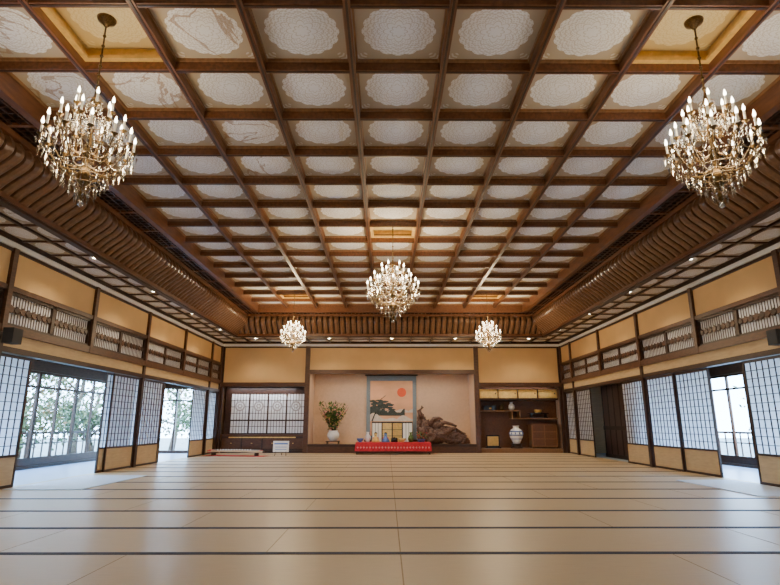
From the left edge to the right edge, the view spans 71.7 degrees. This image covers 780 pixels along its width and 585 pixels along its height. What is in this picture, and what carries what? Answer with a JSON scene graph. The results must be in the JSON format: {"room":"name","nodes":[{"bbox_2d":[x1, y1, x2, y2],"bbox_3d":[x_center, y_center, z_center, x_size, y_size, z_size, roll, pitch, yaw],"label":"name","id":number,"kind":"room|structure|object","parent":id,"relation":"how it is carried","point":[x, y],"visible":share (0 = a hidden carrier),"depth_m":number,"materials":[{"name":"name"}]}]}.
{"room":"japanese tatami hall","nodes":[
{"label":"japanese tatami hall","id":0,"kind":"room"},
{"bbox_2d":[16,359,192,470],"bbox_3d":[-7.965,0.320,8.099,2.440,5.800,27.420,0,-14,0],"label":"wall","id":1,"kind":"structure","parent":0,"point":[37,365],"depth_m":15.70,"materials":[{"name":"brown wood"}]},
{"bbox_2d":[16,370,41,466],"bbox_3d":[-9.145,3.010,12.986,0.060,2.360,1.800,0,-14,0],"label":"window","id":2,"kind":"structure","parent":1,"relation":"in","point":[22,462],"depth_m":13.77,"materials":[{"name":"brown wood"}]},
{"bbox_2d":[28,372,79,465],"bbox_3d":[-9.155,3.434,14.735,0.060,2.360,1.800,0,-14,0],"label":"window","id":3,"kind":"structure","parent":1,"relation":"in","point":[49,458],"depth_m":14.74,"materials":[{"name":"brown wood"}]},
{"bbox_2d":[69,378,104,460],"bbox_3d":[-9.165,3.859,16.484,0.060,2.360,1.800,0,-14,0],"label":"window","id":4,"kind":"structure","parent":1,"relation":"in","point":[85,455],"depth_m":16.31,"materials":[{"name":"brown wood"}]},
{"bbox_2d":[0,229,223,391],"bbox_3d":[-6.685,-0.881,8.449,0.200,3.300,27.120,0,-14,0],"label":"wall","id":5,"kind":"structure","parent":0,"point":[66,315],"depth_m":11.97,"materials":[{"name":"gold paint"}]},
{"bbox_2d":[1,327,22,344],"bbox_3d":[-6.466,0.740,9.199,0.250,0.264,0.240,0,-14,0],"label":"wall speaker","id":6,"kind":"object","parent":5,"relation":"attached to","point":[11,335],"visible":1,"depth_m":9.11,"materials":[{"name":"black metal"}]},
{"bbox_2d":[0,353,32,488],"bbox_3d":[-6.728,2.188,9.196,0.036,2.285,1.420,0,-14,0],"label":"screen","id":7,"kind":"object","parent":5,"relation":"attached to","point":[15,371],"visible":1,"depth_m":9.60,"materials":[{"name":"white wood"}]},
{"bbox_2d":[0,331,219,466],"bbox_3d":[-6.704,2.085,9.478,0.180,2.619,23.710,0,-14,0],"label":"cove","id":8,"kind":"structure","parent":5,"relation":"attached to","point":[139,410],"depth_m":14.61,"materials":[{"name":"brown wood"}]},
{"bbox_2d":[102,373,140,471],"bbox_3d":[-6.708,3.245,13.550,0.036,2.285,1.420,0,-14,0],"label":"screen","id":9,"kind":"object","parent":5,"relation":"attached to","point":[120,434],"visible":1,"depth_m":13.50,"materials":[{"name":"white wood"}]},
{"bbox_2d":[136,379,163,465],"bbox_3d":[-6.717,3.615,15.075,0.036,2.285,1.420,0,-14,0],"label":"screen","id":10,"kind":"object","parent":5,"relation":"attached to","point":[147,450],"visible":0.8,"depth_m":15.13,"materials":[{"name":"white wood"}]},
{"bbox_2d":[205,391,216,453],"bbox_3d":[-6.791,4.859,20.196,0.036,2.285,1.420,0,-14,0],"label":"screen","id":11,"kind":"object","parent":5,"relation":"attached to","point":[209,440],"visible":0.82,"depth_m":20.46,"materials":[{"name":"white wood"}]},
{"bbox_2d":[220,387,226,447],"bbox_3d":[-6.795,4.808,21.917,0.140,3.400,1.460,0,-14,0],"label":"wall","id":12,"kind":"structure","parent":0,"point":[225,388],"depth_m":21.81,"materials":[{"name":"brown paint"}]},
{"bbox_2d":[308,374,314,443],"bbox_3d":[-3.275,4.813,21.936,0.180,3.400,1.460,0,-14,0],"label":"wall","id":13,"kind":"structure","parent":0,"point":[312,376],"depth_m":21.91,"materials":[{"name":"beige paint"}]},
{"bbox_2d":[0,0,779,342],"bbox_3d":[0.125,-1.650,9.653,19.950,1.438,29.620,0,-14,0],"label":"ceiling","id":14,"kind":"structure","parent":0,"point":[509,149],"depth_m":7.55,"materials":[{"name":"brown wood"}]},
{"bbox_2d":[36,13,136,199],"bbox_3d":[-2.987,-1.852,5.449,0.881,2.122,0.878,0,-14,0],"label":"chandelier","id":15,"kind":"object","parent":14,"relation":"hanging from","point":[83,177],"visible":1,"depth_m":5.30,"materials":[{"name":"gold metal"}]},
{"bbox_2d":[0,120,247,337],"bbox_3d":[-5.243,-2.025,7.531,0.591,1.490,24.780,0,-14,0],"label":"cove","id":16,"kind":"structure","parent":14,"relation":"attached to","point":[32,188],"depth_m":9.51,"materials":[{"name":"brown wood"}]},
{"bbox_2d":[280,295,305,349],"bbox_3d":[-3.034,0.886,17.010,0.827,1.987,0.824,0,-14,0],"label":"chandelier","id":17,"kind":"object","parent":14,"relation":"hanging from","point":[292,343],"visible":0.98,"depth_m":16.85,"materials":[{"name":"gold metal"}]},
{"bbox_2d":[234,314,546,337],"bbox_3d":[0.014,0.839,19.323,11.220,1.490,0.591,0,-14,0],"label":"cove","id":18,"kind":"structure","parent":14,"relation":"attached to","point":[257,325],"depth_m":19.12,"materials":[{"name":"brown wood"}]},
{"bbox_2d":[365,227,419,318],"bbox_3d":[0.060,-0.430,11.234,1.142,2.156,1.138,0,-14,0],"label":"chandelier","id":19,"kind":"object","parent":14,"relation":"hanging from","point":[392,306],"visible":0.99,"depth_m":11.08,"materials":[{"name":"gold metal"}]},
{"bbox_2d":[476,295,500,349],"bbox_3d":[3.086,0.894,17.043,0.827,1.987,0.824,0,-14,0],"label":"chandelier","id":20,"kind":"object","parent":14,"relation":"hanging from","point":[488,337],"visible":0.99,"depth_m":16.88,"materials":[{"name":"gold metal"}]},
{"bbox_2d":[532,130,779,336],"bbox_3d":[5.406,-2.011,7.589,0.591,1.490,24.780,0,-14,0],"label":"cove","id":21,"kind":"structure","parent":14,"relation":"attached to","point":[701,222],"depth_m":9.87,"materials":[{"name":"brown wood"}]},
{"bbox_2d":[664,15,765,200],"bbox_3d":[3.223,-1.844,5.483,0.881,2.122,0.878,0,-14,0],"label":"chandelier","id":22,"kind":"object","parent":14,"relation":"hanging from","point":[717,179],"visible":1,"depth_m":5.34,"materials":[{"name":"gold metal"}]},
{"bbox_2d":[0,453,779,584],"bbox_3d":[0.130,3.062,7.531,18.350,0.203,27.120,0,-14,0],"label":"floor","id":23,"kind":"structure","parent":0,"point":[286,518],"depth_m":6.12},
{"bbox_2d":[2,475,146,489],"bbox_3d":[-5.932,3.660,10.448,1.340,0.010,2.600,0,-14,0],"label":"entrance mat","id":24,"kind":"object","parent":23,"relation":"on","point":[85,481],"visible":1,"depth_m":10.25,"materials":[{"name":"fabric"}]},
{"bbox_2d":[94,372,113,472],"bbox_3d":[-6.752,3.183,13.297,0.036,2.285,1.420,0,-14,0],"label":"screen","id":25,"kind":"object","parent":23,"relation":"on","point":[109,376],"visible":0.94,"depth_m":12.74,"materials":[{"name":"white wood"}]},
{"bbox_2d":[156,383,165,462],"bbox_3d":[-6.763,3.667,15.289,0.036,2.285,1.420,0,-14,0],"label":"screen","id":26,"kind":"object","parent":23,"relation":"on","point":[164,383],"visible":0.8,"depth_m":15.95,"materials":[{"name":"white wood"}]},
{"bbox_2d":[187,388,206,457],"bbox_3d":[-6.739,4.547,18.914,0.036,2.285,1.420,0,-14,0],"label":"screen","id":27,"kind":"object","parent":23,"relation":"on","point":[199,396],"visible":1,"depth_m":18.88,"materials":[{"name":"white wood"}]},
{"bbox_2d":[204,449,264,456],"bbox_3d":[-5.412,5.614,18.968,2.300,0.233,0.600,-3,-14,13],"label":"koto","id":28,"kind":"object","parent":23,"relation":"on","point":[212,451],"visible":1,"depth_m":19.04,"materials":[{"name":"brown wood"}]},
{"bbox_2d":[273,441,288,455],"bbox_3d":[-3.861,5.530,19.176,0.560,0.504,0.298,0,-14,0],"label":"notice sign","id":29,"kind":"object","parent":23,"relation":"on","point":[278,446],"visible":1,"depth_m":19.12,"materials":[{"name":"white paper"}]},
{"bbox_2d":[355,442,431,453],"bbox_3d":[0.118,5.812,20.178,2.846,0.421,0.842,0,-14,0],"label":"cloth table","id":30,"kind":"object","parent":23,"relation":"on","point":[359,446],"visible":1,"depth_m":19.82,"materials":[{"name":"red fabric"}]},
{"bbox_2d":[365,432,370,441],"bbox_3d":[-0.838,5.441,20.336,0.240,0.370,0.240,0,-14,0],"label":"flower vase","id":31,"kind":"object","parent":30,"relation":"on","point":[367,437],"visible":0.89,"depth_m":20.25,"materials":[{"name":"white ceramic"}]},
{"bbox_2d":[371,432,379,441],"bbox_3d":[-0.537,5.422,20.239,0.320,0.360,0.312,0,-14,0],"label":"doll","id":32,"kind":"object","parent":30,"relation":"on","point":[375,438],"visible":0.94,"depth_m":20.16,"materials":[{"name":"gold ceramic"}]},
{"bbox_2d":[381,432,389,441],"bbox_3d":[-0.167,5.423,20.241,0.320,0.360,0.312,0,-14,0],"label":"vase","id":33,"kind":"object","parent":30,"relation":"on","point":[385,438],"visible":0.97,"depth_m":20.16,"materials":[{"name":"blue ceramic"}]},
{"bbox_2d":[391,437,397,441],"bbox_3d":[0.163,5.518,20.272,0.260,0.190,0.260,0,-14,0],"label":"box","id":34,"kind":"object","parent":30,"relation":"on","point":[394,439],"visible":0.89,"depth_m":20.17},
{"bbox_2d":[408,432,413,441],"bbox_3d":[0.782,5.448,20.344,0.220,0.360,0.220,0,-14,0],"label":"flower vase","id":35,"kind":"object","parent":30,"relation":"on","point":[410,438],"visible":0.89,"depth_m":20.27,"materials":[{"name":"green ceramic"}]},
{"bbox_2d":[416,432,426,441],"bbox_3d":[1.188,5.430,20.299,0.407,0.374,0.320,0,-14,0],"label":"bonsai","id":36,"kind":"object","parent":30,"relation":"on","point":[417,433],"visible":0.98,"depth_m":20.22,"materials":[{"name":"green plant"}]},
{"bbox_2d":[575,388,595,456],"bbox_3d":[6.871,4.565,18.988,0.036,2.285,1.420,0,-14,0],"label":"screen","id":37,"kind":"object","parent":23,"relation":"on","point":[583,397],"visible":0.99,"depth_m":18.96,"materials":[{"name":"white paper"}]},
{"bbox_2d":[674,368,723,477],"bbox_3d":[6.955,2.928,12.244,0.036,2.285,1.420,0,-14,0],"label":"screen","id":38,"kind":"object","parent":23,"relation":"on","point":[697,419],"visible":1,"depth_m":12.19,"materials":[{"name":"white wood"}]},
{"bbox_2d":[677,480,779,495],"bbox_3d":[6.264,3.446,9.567,1.140,0.010,2.450,0,-14,0],"label":"entrance mat","id":39,"kind":"object","parent":23,"relation":"on","point":[754,489],"visible":1,"depth_m":9.60,"materials":[{"name":"fabric"}]},
{"bbox_2d":[220,342,561,386],"bbox_3d":[0.054,2.228,21.718,13.550,3.080,0.180,0,-14,0],"label":"wall","id":40,"kind":"structure","parent":0,"point":[253,364],"depth_m":21.56,"materials":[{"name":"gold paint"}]},
{"bbox_2d":[216,346,566,452],"bbox_3d":[0.054,4.178,21.255,13.550,4.109,0.200,0,-14,0],"label":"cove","id":41,"kind":"structure","parent":40,"relation":"attached to","point":[308,348],"depth_m":21.13,"materials":[{"name":"brown wood"}]},
{"bbox_2d":[313,374,469,442],"bbox_3d":[0.045,3.932,22.971,13.830,5.800,0.100,0,-14,0],"label":"wall","id":42,"kind":"structure","parent":0,"point":[445,396],"depth_m":22.78,"materials":[{"name":"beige paint"}]},
{"bbox_2d":[364,374,417,441],"bbox_3d":[0.061,4.824,22.632,2.260,2.753,0.090,0,-14,0],"label":"scroll","id":43,"kind":"object","parent":42,"relation":"attached to","point":[390,398],"visible":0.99,"depth_m":22.70,"materials":[{"name":"paper"}]},
{"bbox_2d":[468,374,475,443],"bbox_3d":[3.424,4.821,21.972,0.180,3.400,1.460,0,-14,0],"label":"wall","id":44,"kind":"structure","parent":0,"point":[470,376],"depth_m":22.08,"materials":[{"name":"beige paint"}]},
{"bbox_2d":[555,387,562,447],"bbox_3d":[6.894,4.826,21.991,0.140,3.400,1.460,0,-14,0],"label":"wall","id":45,"kind":"structure","parent":0,"point":[557,401],"depth_m":21.87,"materials":[{"name":"brown wood"}]},
{"bbox_2d":[558,236,779,391],"bbox_3d":[6.945,-0.863,8.523,0.200,3.300,27.120,0,-14,0],"label":"wall","id":46,"kind":"structure","parent":0,"point":[722,315],"depth_m":12.39,"materials":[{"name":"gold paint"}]},
{"bbox_2d":[566,391,576,453],"bbox_3d":[6.909,4.877,20.270,0.036,2.285,1.420,0,-14,0],"label":"screen","id":47,"kind":"object","parent":46,"relation":"attached to","point":[570,405],"visible":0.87,"depth_m":20.53,"materials":[{"name":"white paper"}]},
{"bbox_2d":[562,366,654,466],"bbox_3d":[6.946,2.103,9.552,0.180,2.619,23.710,0,-14,0],"label":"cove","id":48,"kind":"structure","parent":46,"relation":"attached to","point":[643,383],"depth_m":19.47,"materials":[{"name":"brown wood"}]},
{"bbox_2d":[620,379,649,465],"bbox_3d":[6.893,3.633,15.149,0.036,2.285,1.420,0,-14,0],"label":"screen","id":49,"kind":"object","parent":46,"relation":"attached to","point":[631,391],"visible":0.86,"depth_m":15.19,"materials":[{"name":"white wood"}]},
{"bbox_2d":[645,374,685,471],"bbox_3d":[6.902,3.258,13.604,0.036,2.285,1.420,0,-14,0],"label":"screen","id":50,"kind":"object","parent":46,"relation":"attached to","point":[661,391],"visible":1,"depth_m":13.55,"materials":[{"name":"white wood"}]},
{"bbox_2d":[741,355,779,486],"bbox_3d":[6.925,2.297,9.649,0.036,2.285,1.420,0,-14,0],"label":"screen","id":51,"kind":"object","parent":46,"relation":"attached to","point":[761,375],"visible":0.98,"depth_m":9.95,"materials":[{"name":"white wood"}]},
{"bbox_2d":[766,329,779,345],"bbox_3d":[6.713,0.769,9.319,0.250,0.264,0.240,0,-14,0],"label":"wall speaker","id":52,"kind":"object","parent":46,"relation":"attached to","point":[773,335],"visible":1,"depth_m":9.28,"materials":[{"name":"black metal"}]},
{"bbox_2d":[591,362,757,468],"bbox_3d":[8.225,0.342,8.187,2.440,5.800,27.420,0,-14,0],"label":"wall","id":53,"kind":"structure","parent":0,"point":[599,433],"depth_m":20.88,"materials":[{"name":"brown wood"}]},
{"bbox_2d":[600,383,627,459],"bbox_3d":[7.419,3.855,16.848,0.070,2.660,3.880,0,-14,0],"label":"door","id":54,"kind":"structure","parent":53,"relation":"in","point":[611,396],"depth_m":17.80,"materials":[{"name":"brown wood"}]},
{"bbox_2d":[710,372,756,465],"bbox_3d":[9.336,3.437,14.748,0.060,2.360,1.620,0,-14,0],"label":"window","id":55,"kind":"structure","parent":53,"relation":"in","point":[736,458],"depth_m":14.65,"materials":[{"name":"brown wood"}]},
{"bbox_3d":[0.050,6.453,21.485,13.830,0.199,1.600,0,-14,0],"label":"floor","id":56,"kind":"structure","parent":0,"visible":0},
{"bbox_2d":[220,434,302,452],"bbox_3d":[-4.973,5.948,21.294,3.200,0.689,0.754,0,-14,0],"label":"base cabinet","id":57,"kind":"object","parent":56,"relation":"on","point":[256,442],"visible":0.88,"depth_m":20.98,"materials":[{"name":"brown wood"}]},
{"bbox_2d":[224,387,304,433],"bbox_3d":[-4.973,4.656,21.609,3.200,1.950,0.110,0,-14,0],"label":"screen","id":58,"kind":"object","parent":57,"relation":"on","point":[248,410],"visible":0.94,"depth_m":21.55,"materials":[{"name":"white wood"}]},
{"bbox_2d":[307,443,476,452],"bbox_3d":[0.075,6.187,21.518,6.516,0.329,1.640,0,-14,0],"label":"platform","id":59,"kind":"object","parent":56,"relation":"on","point":[314,447],"visible":0.69,"depth_m":20.74,"materials":[{"name":"brown wood"}]},
{"bbox_2d":[319,400,346,443],"bbox_3d":[-2.306,5.220,21.796,1.199,1.719,0.988,0,-14,0],"label":"arrangement","id":60,"kind":"object","parent":59,"relation":"on","point":[332,416],"visible":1,"depth_m":21.62,"materials":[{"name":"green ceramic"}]},
{"bbox_2d":[372,422,412,441],"bbox_3d":[0.092,5.766,22.243,1.680,0.868,0.190,0,-14,0],"label":"folding screen","id":61,"kind":"object","parent":59,"relation":"on","point":[398,430],"visible":0.73,"depth_m":22.25,"materials":[{"name":"white paper"}]},
{"bbox_2d":[417,406,469,443],"bbox_3d":[2.134,5.321,21.778,2.142,1.510,0.795,0,-14,0],"label":"ornament","id":62,"kind":"object","parent":59,"relation":"on","point":[435,431],"visible":0.94,"depth_m":21.48,"materials":[{"name":"brown wood"}]},
{"bbox_2d":[479,387,562,452],"bbox_3d":[5.168,5.051,21.649,3.295,2.599,0.900,0,-14,0],"label":"shelf","id":63,"kind":"object","parent":56,"relation":"on","point":[525,400],"visible":0.78,"depth_m":21.91,"materials":[{"name":"brown wood"}]},
{"bbox_2d":[483,405,496,409],"bbox_3d":[4.025,4.667,21.828,0.540,0.190,0.320,0,-14,0],"label":"box","id":64,"kind":"object","parent":63,"relation":"on","point":[485,407],"visible":0.93,"depth_m":21.70,"materials":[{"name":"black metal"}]},
{"bbox_2d":[485,435,500,447],"bbox_3d":[4.076,5.902,21.384,0.600,0.500,0.240,0,-14,0],"label":"screen","id":65,"kind":"object","parent":63,"relation":"on","point":[492,441],"visible":0.98,"depth_m":21.36,"materials":[{"name":"gold paint"}]},
{"bbox_2d":[508,402,514,409],"bbox_3d":[4.925,4.614,21.908,0.260,0.330,0.260,0,-14,0],"label":"flower vase","id":66,"kind":"object","parent":63,"relation":"on","point":[511,406],"visible":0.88,"depth_m":21.82,"materials":[{"name":"white ceramic"}]},
{"bbox_2d":[509,426,523,447],"bbox_3d":[4.996,5.712,21.363,0.592,0.860,0.568,0,-14,0],"label":"floor vase","id":67,"kind":"object","parent":63,"relation":"on","point":[516,434],"visible":1,"depth_m":21.18,"materials":[{"name":"white ceramic"}]},
{"bbox_2d":[528,410,548,417],"bbox_3d":[5.975,4.896,21.794,0.760,0.330,0.340,0,-14,0],"label":"stand","id":68,"kind":"object","parent":63,"relation":"on","point":[535,411],"visible":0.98,"depth_m":21.64,"materials":[{"name":"black wood"}]},
{"bbox_2d":[527,424,557,447],"bbox_3d":[6.096,5.716,21.549,1.060,0.940,0.610,0,-14,0],"label":"wooden chest","id":69,"kind":"object","parent":63,"relation":"on","point":[540,435],"visible":0.97,"depth_m":21.29,"materials":[{"name":"brown wood"}]},
{"label":"outside","id":70,"kind":"structure","parent":0,"visible":0},
{"bbox_2d":[20,438,754,457],"bbox_3d":[-0.084,5.046,14.210,120.000,0.100,90.000,0,-14,0],"label":"ground","id":71,"kind":"structure","parent":70,"point":[181,443],"depth_m":36.46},
{"bbox_2d":[19,400,49,458],"bbox_3d":[-12.179,4.184,16.242,3.271,2.601,2.984,-12,-18,40],"label":"tree","id":72,"kind":"object","parent":71,"relation":"on","point":[28,407],"visible":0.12,"depth_m":16.59,"materials":[{"name":"green plant"}]},
{"bbox_2d":[17,373,92,458],"bbox_3d":[-12.711,3.953,18.691,4.665,4.173,4.082,4,-14,-16],"label":"tree","id":73,"kind":"object","parent":71,"relation":"on","point":[46,412],"visible":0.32,"depth_m":18.85,"materials":[{"name":"green plant"}]},
{"bbox_2d":[20,430,98,457],"bbox_3d":[-9.745,2.646,7.568,1.000,1.130,27.135,0,-14,0],"label":"balustrade","id":74,"kind":"object","parent":71,"relation":"on","point":[95,431],"visible":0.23,"depth_m":15.92,"materials":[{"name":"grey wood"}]},
{"bbox_2d":[27,374,104,453],"bbox_3d":[-15.096,5.067,26.203,6.220,5.564,5.443,-1,-14,4],"label":"tree","id":75,"kind":"object","parent":71,"relation":"on","point":[83,382],"visible":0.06,"depth_m":26.27,"materials":[{"name":"green plant"}]},
{"bbox_2d":[29,381,103,451],"bbox_3d":[-12.482,5.208,22.470,4.109,3.576,4.498,-3,-14,13],"label":"tree","id":76,"kind":"object","parent":71,"relation":"on","point":[95,419],"visible":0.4,"depth_m":21.93,"materials":[{"name":"green plant"}]},
{"bbox_2d":[161,389,191,438],"bbox_3d":[-9.162,6.329,26.415,4.089,3.251,3.730,0,-14,-2],"label":"tree","id":77,"kind":"object","parent":71,"relation":"on","point":[185,421],"visible":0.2,"depth_m":25.99,"materials":[{"name":"green plant"}]},
{"bbox_2d":[161,389,192,449],"bbox_3d":[-11.901,5.868,29.503,5.443,5.564,6.220,-13,-18,42],"label":"tree","id":78,"kind":"object","parent":71,"relation":"on","point":[168,391],"visible":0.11,"depth_m":29.24,"materials":[{"name":"green plant"}]},
{"bbox_2d":[718,431,752,456],"bbox_3d":[10.005,2.672,7.675,1.000,1.130,27.135,0,-14,0],"label":"balustrade","id":79,"kind":"object","parent":71,"relation":"on","point":[724,432],"visible":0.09,"depth_m":15.36,"materials":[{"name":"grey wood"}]}
]}

